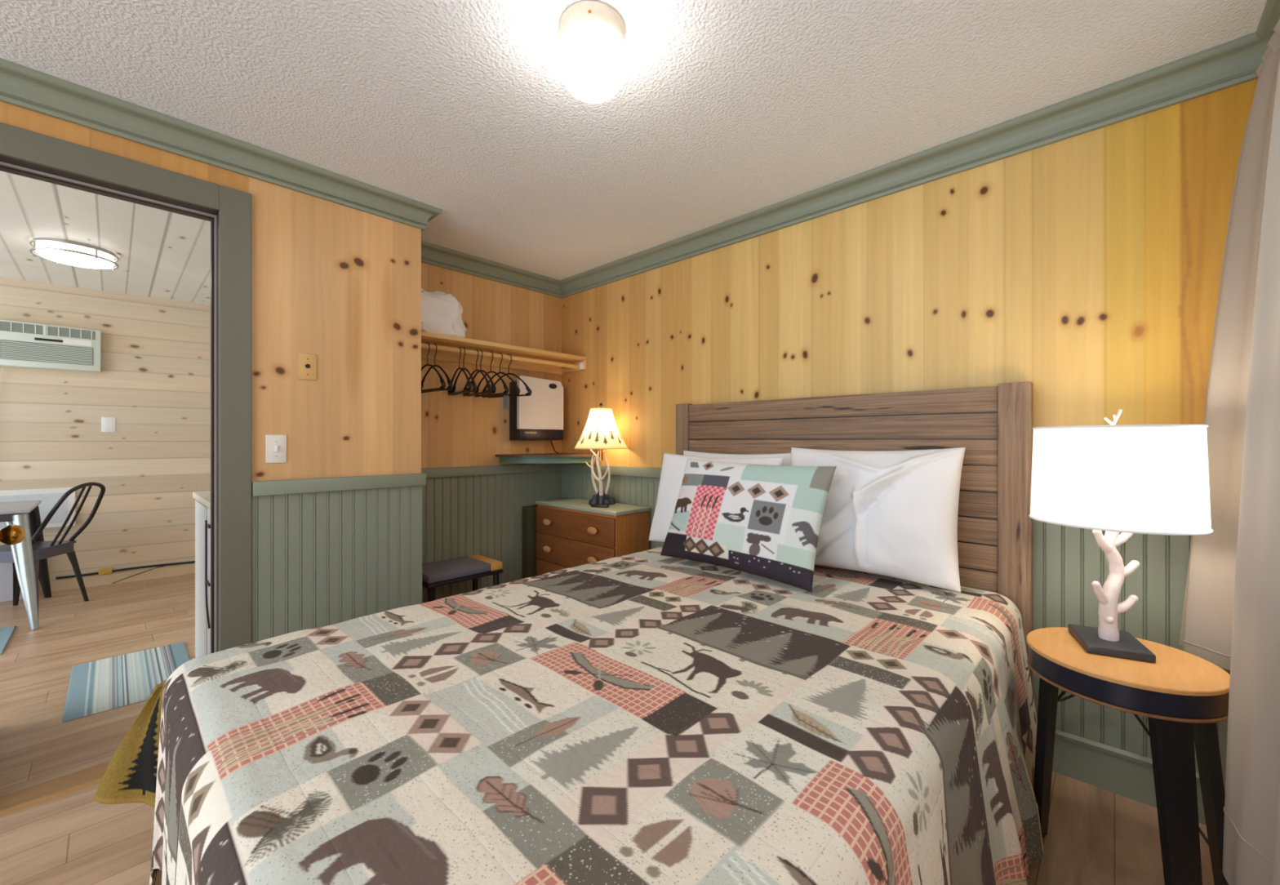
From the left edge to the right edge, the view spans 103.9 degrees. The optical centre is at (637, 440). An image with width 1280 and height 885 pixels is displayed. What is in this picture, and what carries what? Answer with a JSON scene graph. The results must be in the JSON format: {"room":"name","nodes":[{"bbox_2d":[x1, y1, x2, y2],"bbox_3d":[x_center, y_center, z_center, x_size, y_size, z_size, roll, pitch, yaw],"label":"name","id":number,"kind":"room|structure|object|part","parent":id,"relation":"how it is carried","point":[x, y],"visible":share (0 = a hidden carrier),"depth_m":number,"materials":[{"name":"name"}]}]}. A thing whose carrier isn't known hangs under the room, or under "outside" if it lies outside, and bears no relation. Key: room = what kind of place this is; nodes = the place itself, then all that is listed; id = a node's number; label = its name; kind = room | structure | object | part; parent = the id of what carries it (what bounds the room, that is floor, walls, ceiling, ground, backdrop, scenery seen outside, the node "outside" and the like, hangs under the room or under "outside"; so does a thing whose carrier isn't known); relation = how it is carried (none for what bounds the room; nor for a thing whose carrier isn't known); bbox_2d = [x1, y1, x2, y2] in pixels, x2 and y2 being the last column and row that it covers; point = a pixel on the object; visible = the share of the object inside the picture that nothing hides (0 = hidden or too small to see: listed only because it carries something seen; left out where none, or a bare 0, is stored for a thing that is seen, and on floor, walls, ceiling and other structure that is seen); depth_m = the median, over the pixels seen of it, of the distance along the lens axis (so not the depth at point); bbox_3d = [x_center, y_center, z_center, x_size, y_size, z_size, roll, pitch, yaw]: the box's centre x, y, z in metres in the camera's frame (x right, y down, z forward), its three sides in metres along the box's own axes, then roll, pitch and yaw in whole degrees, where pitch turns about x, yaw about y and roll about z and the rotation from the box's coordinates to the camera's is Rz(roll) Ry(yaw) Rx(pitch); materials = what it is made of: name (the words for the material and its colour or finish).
{"room":"cabin bedroom","nodes":[
{"label":"cabin bedroom","id":0,"kind":"room"},
{"bbox_2d":[0,524,25,545],"bbox_3d":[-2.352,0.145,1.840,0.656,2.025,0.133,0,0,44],"label":"door knob","id":1,"kind":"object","parent":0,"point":[11,535],"depth_m":1.83,"materials":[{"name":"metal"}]},
{"bbox_2d":[0,276,210,582],"bbox_3d":[-4.818,-0.069,3.695,3.929,2.478,0.120,0,0,-41],"label":"wall","id":2,"kind":"structure","parent":0,"point":[154,377],"depth_m":4.11,"materials":[{"name":"beige wood"}]},
{"bbox_2d":[0,487,75,530],"bbox_3d":[-4.605,0.520,3.754,0.042,0.300,0.520,0,0,44],"label":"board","id":3,"kind":"object","parent":2,"relation":"attached to","point":[49,497],"visible":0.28,"depth_m":3.84,"materials":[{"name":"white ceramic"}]},
{"bbox_2d":[0,320,101,372],"bbox_3d":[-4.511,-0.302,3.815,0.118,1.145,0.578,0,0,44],"label":"air conditioner","id":4,"kind":"object","parent":2,"relation":"attached to","point":[22,344],"visible":1,"depth_m":3.79,"materials":[{"name":"plastic"}]},
{"bbox_2d":[0,339,93,365],"bbox_3d":[-4.460,-0.660,3.794,0.006,0.140,0.458,0,0,44],"label":"grille","id":5,"kind":"object","parent":4,"relation":"attached to","point":[37,352],"depth_m":3.78,"materials":[{"name":"plastic"}]},
{"bbox_2d":[0,320,95,339],"bbox_3d":[-4.463,-0.829,3.791,0.005,0.068,0.488,0,0,44],"label":"outlet","id":6,"kind":"object","parent":4,"relation":"attached to","point":[8,327],"depth_m":3.78,"materials":[{"name":"plastic"}]},
{"bbox_3d":[-4.360,-0.761,3.898,0.003,0.040,0.150,0,0,44],"label":"display panel","id":7,"kind":"part","parent":4,"relation":"part of","materials":[{"name":"white plastic"}]},
{"bbox_2d":[101,417,115,431],"bbox_3d":[-4.293,-0.126,4.065,0.010,0.122,0.080,0,0,44],"label":"wall plate","id":8,"kind":"object","parent":2,"relation":"attached to","point":[108,424],"visible":1,"depth_m":4.06,"materials":[{"name":"white plastic"}]},
{"bbox_2d":[38,563,195,593],"bbox_3d":[-4.769,1.127,3.648,3.919,0.085,0.015,0,0,-41],"label":"baseboard","id":9,"kind":"structure","parent":2,"relation":"attached to","point":[166,571],"depth_m":4.11,"materials":[{"name":"beige wood"}]},
{"bbox_2d":[55,560,195,583],"bbox_3d":[-4.090,1.098,4.208,1.055,0.126,0.048,0,0,-41],"label":"channel","id":10,"kind":"object","parent":2,"relation":"attached to","point":[104,571],"visible":0.83,"depth_m":4.09,"materials":[{"name":"black plastic"}]},
{"bbox_2d":[0,170,210,305],"bbox_3d":[-3.676,-1.258,2.690,3.766,0.100,4.020,0,0,44],"label":"ceiling","id":11,"kind":"structure","parent":0,"point":[162,254],"depth_m":3.02,"materials":[{"name":"white paint"}]},
{"bbox_2d":[29,237,119,271],"bbox_3d":[-3.538,-1.164,3.158,0.376,0.088,0.376,0,0,44],"label":"ceiling light","id":12,"kind":"object","parent":11,"relation":"attached to","point":[73,253],"visible":1,"depth_m":3.08,"materials":[{"name":"silver metal"}]},
{"bbox_3d":[-3.538,-1.200,3.158,0.340,0.015,0.340,0,0,44],"label":"mounting plate","id":13,"kind":"part","parent":12,"relation":"part of","materials":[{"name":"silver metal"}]},
{"bbox_2d":[0,101,426,642],"bbox_3d":[-2.226,-0.043,1.694,0.599,2.426,2.780,0,0,44],"label":"wall","id":14,"kind":"structure","parent":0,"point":[336,526],"depth_m":2.20,"materials":[{"name":"brown wood"}]},
{"bbox_2d":[0,122,251,653],"bbox_3d":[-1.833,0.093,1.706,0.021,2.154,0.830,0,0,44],"label":"door frame","id":15,"kind":"structure","parent":14,"relation":"attached to","point":[233,206],"depth_m":1.95,"materials":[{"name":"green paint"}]},
{"bbox_2d":[265,435,286,462],"bbox_3d":[-1.490,0.036,2.067,0.018,0.116,0.072,0,0,44],"label":"light switch","id":16,"kind":"object","parent":14,"relation":"attached to","point":[275,445],"visible":1,"depth_m":2.07,"materials":[{"name":"white plastic"}]},
{"bbox_2d":[297,353,316,380],"bbox_3d":[-1.415,-0.315,2.149,0.013,0.110,0.068,0,0,44],"label":"cable plate","id":17,"kind":"object","parent":14,"relation":"attached to","point":[307,363],"visible":1,"depth_m":2.15,"materials":[{"name":"plastic"}]},
{"bbox_3d":[-1.300,0.195,2.254,0.033,0.059,0.692,0,0,44],"label":"chair rail","id":18,"kind":"part","parent":14,"relation":"part of","materials":[{"name":"green paint"}]},
{"bbox_2d":[421,262,561,603],"bbox_3d":[-1.008,-0.043,3.308,0.134,2.426,1.462,0,0,44],"label":"wall","id":19,"kind":"structure","parent":0,"point":[473,502],"depth_m":3.25,"materials":[{"name":"brown wood"}]},
{"bbox_3d":[-0.991,0.196,3.253,0.033,0.057,1.206,0,0,44],"label":"chair rail","id":20,"kind":"part","parent":19,"relation":"part of","materials":[{"name":"green paint"}]},
{"bbox_2d":[421,330,586,374],"bbox_3d":[-0.887,-0.536,3.178,0.289,0.102,1.240,0,0,44],"label":"closet shelf","id":21,"kind":"object","parent":19,"relation":"attached to","point":[432,338],"visible":0.66,"depth_m":3.20,"materials":[{"name":"brown wood"}]},
{"bbox_2d":[421,288,467,337],"bbox_3d":[-1.186,-0.721,2.871,0.259,0.266,0.391,0,0,44],"label":"pillow","id":22,"kind":"object","parent":21,"relation":"on","point":[441,312],"visible":0.42,"depth_m":2.81,"materials":[{"name":"white fabric"}]},
{"bbox_2d":[421,342,577,368],"bbox_3d":[-0.851,-0.524,3.129,0.030,0.030,1.217,0,0,44],"label":"closet rod","id":23,"kind":"object","parent":21,"relation":"attached to","point":[424,345],"visible":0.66,"depth_m":3.10,"materials":[{"name":"brown wood"}]},
{"bbox_2d":[421,342,445,391],"bbox_3d":[-1.171,-0.410,2.793,0.366,0.272,0.022,0,0,39],"label":"clothes hanger","id":24,"kind":"object","parent":23,"relation":"hanging from","point":[442,380],"visible":0.67,"depth_m":2.74,"materials":[{"name":"black plastic"}]},
{"bbox_2d":[421,343,453,393],"bbox_3d":[-1.142,-0.410,2.824,0.366,0.272,0.022,0,0,40],"label":"clothes hanger","id":25,"kind":"object","parent":23,"relation":"hanging from","point":[449,381],"visible":0.77,"depth_m":2.81,"materials":[{"name":"black plastic"}]},
{"bbox_2d":[447,346,471,395],"bbox_3d":[-1.041,-0.410,2.929,0.022,0.272,0.366,0,0,-39],"label":"clothes hanger","id":26,"kind":"object","parent":23,"relation":"hanging from","point":[468,383],"visible":0.82,"depth_m":2.91,"materials":[{"name":"black plastic"}]},
{"bbox_2d":[451,347,476,395],"bbox_3d":[-1.023,-0.410,2.948,0.022,0.272,0.366,0,0,-40],"label":"clothes hanger","id":27,"kind":"object","parent":23,"relation":"hanging from","point":[473,383],"visible":0.87,"depth_m":2.93,"materials":[{"name":"black plastic"}]},
{"bbox_2d":[462,349,491,396],"bbox_3d":[-0.966,-0.410,3.008,0.022,0.272,0.366,0,0,-43],"label":"clothes hanger","id":28,"kind":"object","parent":23,"relation":"hanging from","point":[488,384],"visible":0.85,"depth_m":2.99,"materials":[{"name":"black plastic"}]},
{"bbox_2d":[466,350,496,396],"bbox_3d":[-0.947,-0.410,3.028,0.022,0.272,0.366,0,0,-44],"label":"clothes hanger","id":29,"kind":"object","parent":23,"relation":"hanging from","point":[494,388],"visible":0.77,"depth_m":2.98,"materials":[{"name":"black plastic"}]},
{"bbox_2d":[474,351,508,396],"bbox_3d":[-0.900,-0.410,3.077,0.366,0.272,0.022,0,0,41],"label":"clothes hanger","id":30,"kind":"object","parent":23,"relation":"hanging from","point":[506,388],"visible":0.85,"depth_m":3.06,"materials":[{"name":"black plastic"}]},
{"bbox_2d":[480,352,519,408],"bbox_3d":[-0.856,-0.368,3.123,0.366,0.355,0.022,0,0,36],"label":"clothes hanger","id":31,"kind":"object","parent":23,"relation":"hanging from","point":[517,389],"visible":0.82,"depth_m":3.09,"materials":[{"name":"black plastic"}]},
{"bbox_2d":[487,354,532,397],"bbox_3d":[-0.813,-0.410,3.169,0.366,0.272,0.022,0,0,28],"label":"clothes hanger","id":32,"kind":"object","parent":23,"relation":"hanging from","point":[529,393],"visible":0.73,"depth_m":3.14,"materials":[{"name":"black plastic"}]},
{"bbox_2d":[509,375,563,453],"bbox_3d":[-0.691,-0.168,3.491,0.141,0.525,0.384,0,0,44],"label":"television","id":33,"kind":"object","parent":19,"relation":"attached to","point":[538,416],"visible":0.99,"depth_m":3.42,"materials":[{"name":"plastic"}]},
{"bbox_2d":[495,453,596,463],"bbox_3d":[-0.593,0.122,3.335,0.426,0.056,0.539,0,0,44],"label":"corner shelf","id":34,"kind":"object","parent":19,"relation":"attached to","point":[540,458],"visible":0.93,"depth_m":3.24,"materials":[{"name":"teal paint"}]},
{"bbox_3d":[-0.593,0.102,3.335,0.426,0.016,0.539,0,0,44],"label":"shelf","id":35,"kind":"part","parent":34,"relation":"part of","materials":[{"name":"wood"}]},
{"bbox_2d":[0,573,1214,884],"bbox_3d":[-2.322,1.210,2.082,6.965,0.080,5.010,0,0,44],"label":"floor","id":36,"kind":"structure","parent":0,"point":[1095,835],"depth_m":1.70,"materials":[{"name":"brown wood"}]},
{"bbox_2d":[0,625,16,654],"bbox_3d":[-3.873,1.164,2.749,0.600,0.010,0.535,0,0,44],"label":"striped rug","id":37,"kind":"object","parent":36,"relation":"on","point":[6,633],"visible":1,"depth_m":2.97,"materials":[{"name":"fabric"}]},
{"bbox_2d":[0,562,22,602],"bbox_3d":[-4.711,1.015,3.558,0.130,0.310,0.570,0,0,44],"label":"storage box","id":38,"kind":"object","parent":36,"relation":"on","point":[6,568],"visible":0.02,"depth_m":3.63,"materials":[{"name":"white plastic"}]},
{"bbox_2d":[0,499,51,630],"bbox_3d":[-4.389,0.805,3.070,0.955,0.739,0.988,0,0,44],"label":"dining table","id":39,"kind":"object","parent":36,"relation":"on","point":[26,514],"visible":0.9,"depth_m":3.12,"materials":[{"name":"grey paint"}]},
{"bbox_3d":[-3.824,0.818,3.134,0.239,0.712,0.078,0,0,10],"label":"leg","id":40,"kind":"part","parent":39,"relation":"part of","materials":[{"name":"metal"}]},
{"bbox_3d":[-4.352,0.818,3.637,0.078,0.712,0.239,0,0,-13],"label":"leg","id":41,"kind":"part","parent":39,"relation":"part of","materials":[{"name":"metal"}]},
{"bbox_2d":[0,481,105,609],"bbox_3d":[-4.086,0.731,3.425,0.586,0.878,0.408,0,0,-13],"label":"metal chair","id":42,"kind":"object","parent":36,"relation":"on","point":[41,549],"visible":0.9,"depth_m":3.47,"materials":[{"name":"grey paint"}]},
{"bbox_3d":[-4.363,0.960,3.529,0.122,0.420,0.078,0,0,32],"label":"leg","id":43,"kind":"part","parent":42,"relation":"part of","materials":[{"name":"metal"}]},
{"bbox_3d":[-3.963,0.960,3.283,0.122,0.420,0.078,0,0,32],"label":"leg","id":44,"kind":"part","parent":42,"relation":"part of","materials":[{"name":"grey paint"}]},
{"bbox_3d":[-4.168,0.728,3.405,0.370,0.015,0.360,0,0,-13],"label":"seat","id":45,"kind":"part","parent":42,"relation":"part of","materials":[{"name":"grey paint"}]},
{"bbox_3d":[-4.040,0.960,3.606,0.078,0.420,0.122,0,0,32],"label":"leg","id":46,"kind":"part","parent":42,"relation":"part of","materials":[{"name":"metal"}]},
{"bbox_2d":[0,760,110,817],"bbox_3d":[-1.882,1.164,1.753,0.135,0.012,0.630,0,0,44],"label":"trim","id":47,"kind":"structure","parent":36,"relation":"on","point":[38,793],"depth_m":1.66,"materials":[{"name":"brown wood"}]},
{"bbox_2d":[62,641,190,721],"bbox_3d":[-2.507,1.164,2.489,0.755,0.010,0.427,0,0,44],"label":"striped rug","id":48,"kind":"object","parent":36,"relation":"on","point":[102,685],"visible":0.88,"depth_m":2.44,"materials":[{"name":"fabric"}]},
{"bbox_2d":[93,680,166,807],"bbox_3d":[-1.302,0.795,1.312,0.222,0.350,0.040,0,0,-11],"label":"rug","id":49,"kind":"object","parent":36,"relation":"on","point":[130,775],"visible":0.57,"depth_m":1.30,"materials":[{"name":"yellow fabric"}]},
{"bbox_2d":[192,490,210,657],"bbox_3d":[-1.866,0.723,2.535,0.900,0.895,0.505,0,0,44],"label":"base cabinet","id":50,"kind":"object","parent":36,"relation":"on","point":[202,499],"visible":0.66,"depth_m":2.38,"materials":[{"name":"white wood"}]},
{"bbox_3d":[-2.149,0.715,2.463,0.390,0.810,0.007,0,0,44],"label":"frame","id":51,"kind":"part","parent":50,"relation":"part of","materials":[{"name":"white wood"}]},
{"bbox_3d":[-1.955,0.607,2.278,0.119,0.473,0.007,0,0,44],"label":"hanging cord","id":52,"kind":"part","parent":50,"relation":"part of","materials":[{"name":"black plastic"}]},
{"bbox_2d":[422,554,502,601],"bbox_3d":[-1.060,0.944,2.910,0.310,0.452,0.450,0,0,44],"label":"stool","id":53,"kind":"object","parent":36,"relation":"on","point":[439,573],"visible":0.63,"depth_m":2.84,"materials":[{"name":"black wood"}]},
{"bbox_3d":[-1.104,0.978,2.683,0.036,0.384,0.034,0,0,44],"label":"leg","id":54,"kind":"part","parent":53,"relation":"part of","materials":[{"name":"black wood"}]},
{"bbox_2d":[422,555,490,583],"bbox_3d":[-1.083,0.742,2.884,0.283,0.047,0.370,0,0,44],"label":"cushion","id":55,"kind":"object","parent":53,"relation":"on","point":[460,569],"depth_m":2.82,"materials":[{"name":"grey fabric"}]},
{"bbox_3d":[-1.060,0.775,2.910,0.310,0.020,0.450,0,0,44],"label":"frame","id":56,"kind":"part","parent":53,"relation":"part of","materials":[{"name":"black wood"}]},
{"bbox_3d":[-1.016,0.978,3.137,0.036,0.384,0.034,0,0,44],"label":"leg","id":57,"kind":"part","parent":53,"relation":"part of","materials":[{"name":"black wood"}]},
{"bbox_3d":[-0.835,0.978,2.965,0.036,0.384,0.034,0,0,44],"label":"leg","id":58,"kind":"part","parent":53,"relation":"part of","materials":[{"name":"black wood"}]},
{"bbox_2d":[522,504,537,578],"bbox_3d":[-0.660,0.812,3.527,0.075,0.715,0.305,0,0,44],"label":"waste bin","id":59,"kind":"object","parent":36,"relation":"on","point":[529,513],"visible":0.24,"depth_m":3.42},
{"bbox_2d":[535,497,649,575],"bbox_3d":[-0.319,0.790,3.213,0.785,0.760,0.333,0,0,44],"label":"nightstand","id":60,"kind":"object","parent":36,"relation":"on","point":[571,532],"visible":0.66,"depth_m":3.06,"materials":[{"name":"brown wood"}]},
{"bbox_3d":[-0.583,0.708,3.258,0.080,0.041,0.035,0,0,44],"label":"knob","id":61,"kind":"part","parent":60,"relation":"part of","materials":[{"name":"brown wood"}]},
{"bbox_3d":[-0.583,0.531,3.258,0.080,0.041,0.035,0,0,44],"label":"knob","id":62,"kind":"part","parent":60,"relation":"part of","materials":[{"name":"brown wood"}]},
{"bbox_3d":[-0.404,0.948,3.123,0.761,0.295,0.016,0,0,44],"label":"drawer","id":63,"kind":"part","parent":60,"relation":"part of","materials":[{"name":"brown wood"}]},
{"bbox_3d":[-0.404,0.708,3.123,0.761,0.175,0.016,0,0,44],"label":"drawer","id":64,"kind":"part","parent":60,"relation":"part of","materials":[{"name":"brown wood"}]},
{"bbox_3d":[-0.404,0.531,3.123,0.761,0.167,0.016,0,0,44],"label":"drawer","id":65,"kind":"part","parent":60,"relation":"part of","materials":[{"name":"brown wood"}]},
{"bbox_3d":[-0.261,0.708,2.951,0.080,0.041,0.035,0,0,44],"label":"knob","id":66,"kind":"part","parent":60,"relation":"part of","materials":[{"name":"brown wood"}]},
{"bbox_3d":[-0.261,0.531,2.951,0.080,0.041,0.035,0,0,44],"label":"knob","id":67,"kind":"part","parent":60,"relation":"part of","materials":[{"name":"brown wood"}]},
{"bbox_2d":[591,504,608,507],"bbox_3d":[-0.229,0.403,3.064,0.110,0.014,0.036,0,0,24],"label":"remote control","id":68,"kind":"object","parent":60,"relation":"on","point":[592,505],"visible":1,"depth_m":3.05,"materials":[{"name":"black plastic"}]},
{"bbox_2d":[573,402,627,504],"bbox_3d":[-0.233,0.084,3.217,0.344,0.652,0.344,0,0,44],"label":"table lamp","id":69,"kind":"object","parent":60,"relation":"on","point":[601,432],"visible":1,"depth_m":3.14,"materials":[{"name":"white fabric"}]},
{"bbox_3d":[-0.244,0.203,3.210,0.206,0.306,0.089,0,0,44],"label":"antler stem","id":70,"kind":"part","parent":69,"relation":"part of","materials":[{"name":"white plastic"}]},
{"bbox_3d":[-0.233,-0.073,3.217,0.344,0.257,0.344,0,0,44],"label":"lamp shade","id":71,"kind":"part","parent":69,"relation":"part of","materials":[{"name":"white fabric"}]},
{"bbox_2d":[599,448,603,460],"bbox_3d":[-0.233,0.087,3.217,0.028,0.085,0.028,0,0,44],"label":"socket","id":72,"kind":"object","parent":69,"relation":"attached to","point":[601,451],"depth_m":3.21,"materials":[{"name":"gold metal"}]},
{"bbox_2d":[675,381,1032,688],"bbox_3d":[0.092,0.482,1.565,1.604,1.376,2.152,0,0,44],"label":"headboard","id":73,"kind":"object","parent":36,"relation":"on","point":[993,424],"visible":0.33,"depth_m":1.91,"materials":[{"name":"brown paint"}]},
{"bbox_2d":[148,546,1044,884],"bbox_3d":[0.060,0.848,1.419,1.714,0.624,2.252,0,0,44],"label":"bedspread","id":74,"kind":"object","parent":73,"relation":"on","point":[649,717],"visible":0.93,"depth_m":0.97,"materials":[{"name":"fabric"}]},
{"bbox_2d":[648,453,782,542],"bbox_3d":[0.350,0.298,2.403,0.190,0.462,0.704,0,0,-45],"label":"bed pillow","id":75,"kind":"object","parent":74,"relation":"on","point":[673,465],"visible":0.25,"depth_m":2.52,"materials":[{"name":"white fabric"}]},
{"bbox_2d":[683,449,791,466],"bbox_3d":[0.480,0.298,2.510,0.680,0.486,0.128,0,0,44],"label":"bed pillow","id":76,"kind":"object","parent":74,"relation":"on","point":[786,460],"visible":0.09,"depth_m":2.48,"materials":[{"name":"white fabric"}]},
{"bbox_2d":[660,457,836,592],"bbox_3d":[0.429,0.310,2.080,0.229,0.452,0.728,0,0,-45],"label":"patterned sham","id":77,"kind":"object","parent":74,"relation":"on","point":[761,520],"visible":1,"depth_m":1.97,"materials":[{"name":"fabric"}]},
{"bbox_2d":[791,447,965,592],"bbox_3d":[0.915,0.281,2.011,0.680,0.512,0.274,0,0,44],"label":"bed pillow","id":78,"kind":"object","parent":74,"relation":"on","point":[891,513],"visible":0.82,"depth_m":1.85,"materials":[{"name":"white fabric"}]},
{"bbox_3d":[0.267,0.482,2.848,0.086,1.376,0.052,0,0,44],"label":"post","id":79,"kind":"part","parent":73,"relation":"part of","materials":[{"name":"brown wood"}]},
{"bbox_3d":[0.818,0.311,2.337,1.440,1.018,0.032,0,0,44],"label":"headboard","id":80,"kind":"part","parent":73,"relation":"part of","materials":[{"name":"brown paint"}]},
{"bbox_3d":[1.362,0.482,1.805,0.097,1.376,0.052,0,0,44],"label":"post","id":81,"kind":"part","parent":73,"relation":"part of","materials":[{"name":"brown wood"}]},
{"bbox_2d":[1026,626,1230,884],"bbox_3d":[1.289,0.870,1.327,0.407,0.600,0.392,0,0,44],"label":"round side table","id":82,"kind":"object","parent":36,"relation":"on","point":[1183,695],"visible":0.8,"depth_m":1.21,"materials":[{"name":"brown wood"}]},
{"bbox_3d":[1.198,0.907,1.472,0.076,0.525,0.050,0,0,-31],"label":"leg","id":83,"kind":"part","parent":82,"relation":"part of","materials":[{"name":"black wood"}]},
{"bbox_2d":[1028,408,1213,844],"bbox_3d":[1.400,0.543,1.405,0.458,1.254,0.525,0,0,44],"label":"lamp","id":84,"kind":"object","parent":82,"relation":"on","point":[1126,479],"visible":0.94,"depth_m":1.27,"materials":[{"name":"white fabric"}]},
{"bbox_3d":[1.310,0.375,1.382,0.127,0.348,0.046,0,0,1],"label":"coral stem","id":85,"kind":"part","parent":84,"relation":"part of","materials":[{"name":"white ceramic"}]},
{"bbox_3d":[1.310,0.095,1.379,0.358,0.260,0.358,0,0,44],"label":"lamp shade","id":86,"kind":"part","parent":84,"relation":"part of","materials":[{"name":"white fabric"}]},
{"bbox_3d":[1.494,0.862,1.473,0.418,0.618,0.298,0,0,44],"label":"power cord","id":87,"kind":"part","parent":84,"relation":"part of","materials":[{"name":"black plastic"}]},
{"bbox_3d":[1.254,0.907,1.160,0.076,0.525,0.072,0,0,10],"label":"leg","id":88,"kind":"part","parent":82,"relation":"part of","materials":[{"name":"black wood"}]},
{"bbox_3d":[1.436,0.907,1.246,0.072,0.525,0.076,0,0,30],"label":"leg","id":89,"kind":"part","parent":82,"relation":"part of","materials":[{"name":"black wood"}]},
{"bbox_2d":[0,0,1266,279],"bbox_3d":[-0.687,-1.206,1.159,3.564,0.100,4.130,0,0,44],"label":"ceiling","id":90,"kind":"structure","parent":0,"point":[722,111],"depth_m":1.61,"materials":[{"name":"paint"}]},
{"bbox_2d":[557,0,626,103],"bbox_3d":[-0.126,-1.060,1.405,0.194,0.192,0.194,0,0,44],"label":"ceiling light","id":91,"kind":"object","parent":90,"relation":"attached to","point":[592,58],"visible":1,"depth_m":1.34,"materials":[{"name":"white glass"}]},
{"bbox_2d":[560,79,1257,781],"bbox_3d":[0.685,-0.043,2.598,3.564,2.426,0.154,0,0,44],"label":"wall","id":92,"kind":"structure","parent":0,"point":[1085,268],"depth_m":1.88,"materials":[{"name":"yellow wood"}]},
{"bbox_3d":[0.636,0.199,2.561,3.343,0.058,0.033,0,0,44],"label":"chair rail","id":93,"kind":"part","parent":92,"relation":"part of","materials":[{"name":"green paint"}]},
{"bbox_2d":[0,0,1279,297],"bbox_3d":[-0.736,-1.106,1.123,3.344,0.100,4.010,0,0,44],"label":"crown molding","id":94,"kind":"structure","parent":92,"relation":"attached to","point":[1235,62],"depth_m":1.90,"materials":[{"name":"green paint"}]},
{"bbox_2d":[1052,728,1225,824],"bbox_3d":[0.640,1.095,2.565,3.344,0.150,0.024,0,0,44],"label":"baseboard","id":95,"kind":"structure","parent":92,"relation":"attached to","point":[1130,775],"depth_m":1.67,"materials":[{"name":"green paint"}]},
{"bbox_3d":[1.099,-1.029,0.648,0.034,0.026,2.055,0,0,44],"label":"curtain rod","id":96,"kind":"object","parent":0,"visible":0},
{"bbox_2d":[1179,18,1279,670],"bbox_3d":[1.581,-0.215,1.320,0.186,1.670,0.378,0,0,44],"label":"window curtain","id":97,"kind":"object","parent":96,"relation":"hanging from","point":[1206,625],"visible":0.69,"depth_m":1.35,"materials":[{"name":"beige fabric"}]},
{"bbox_2d":[1222,61,1279,884],"bbox_3d":[1.191,-0.040,0.896,0.151,2.020,0.740,0,0,44],"label":"window curtain","id":98,"kind":"object","parent":96,"relation":"hanging from","point":[1251,808],"visible":1,"depth_m":1.02,"materials":[{"name":"beige fabric"}]}
]}

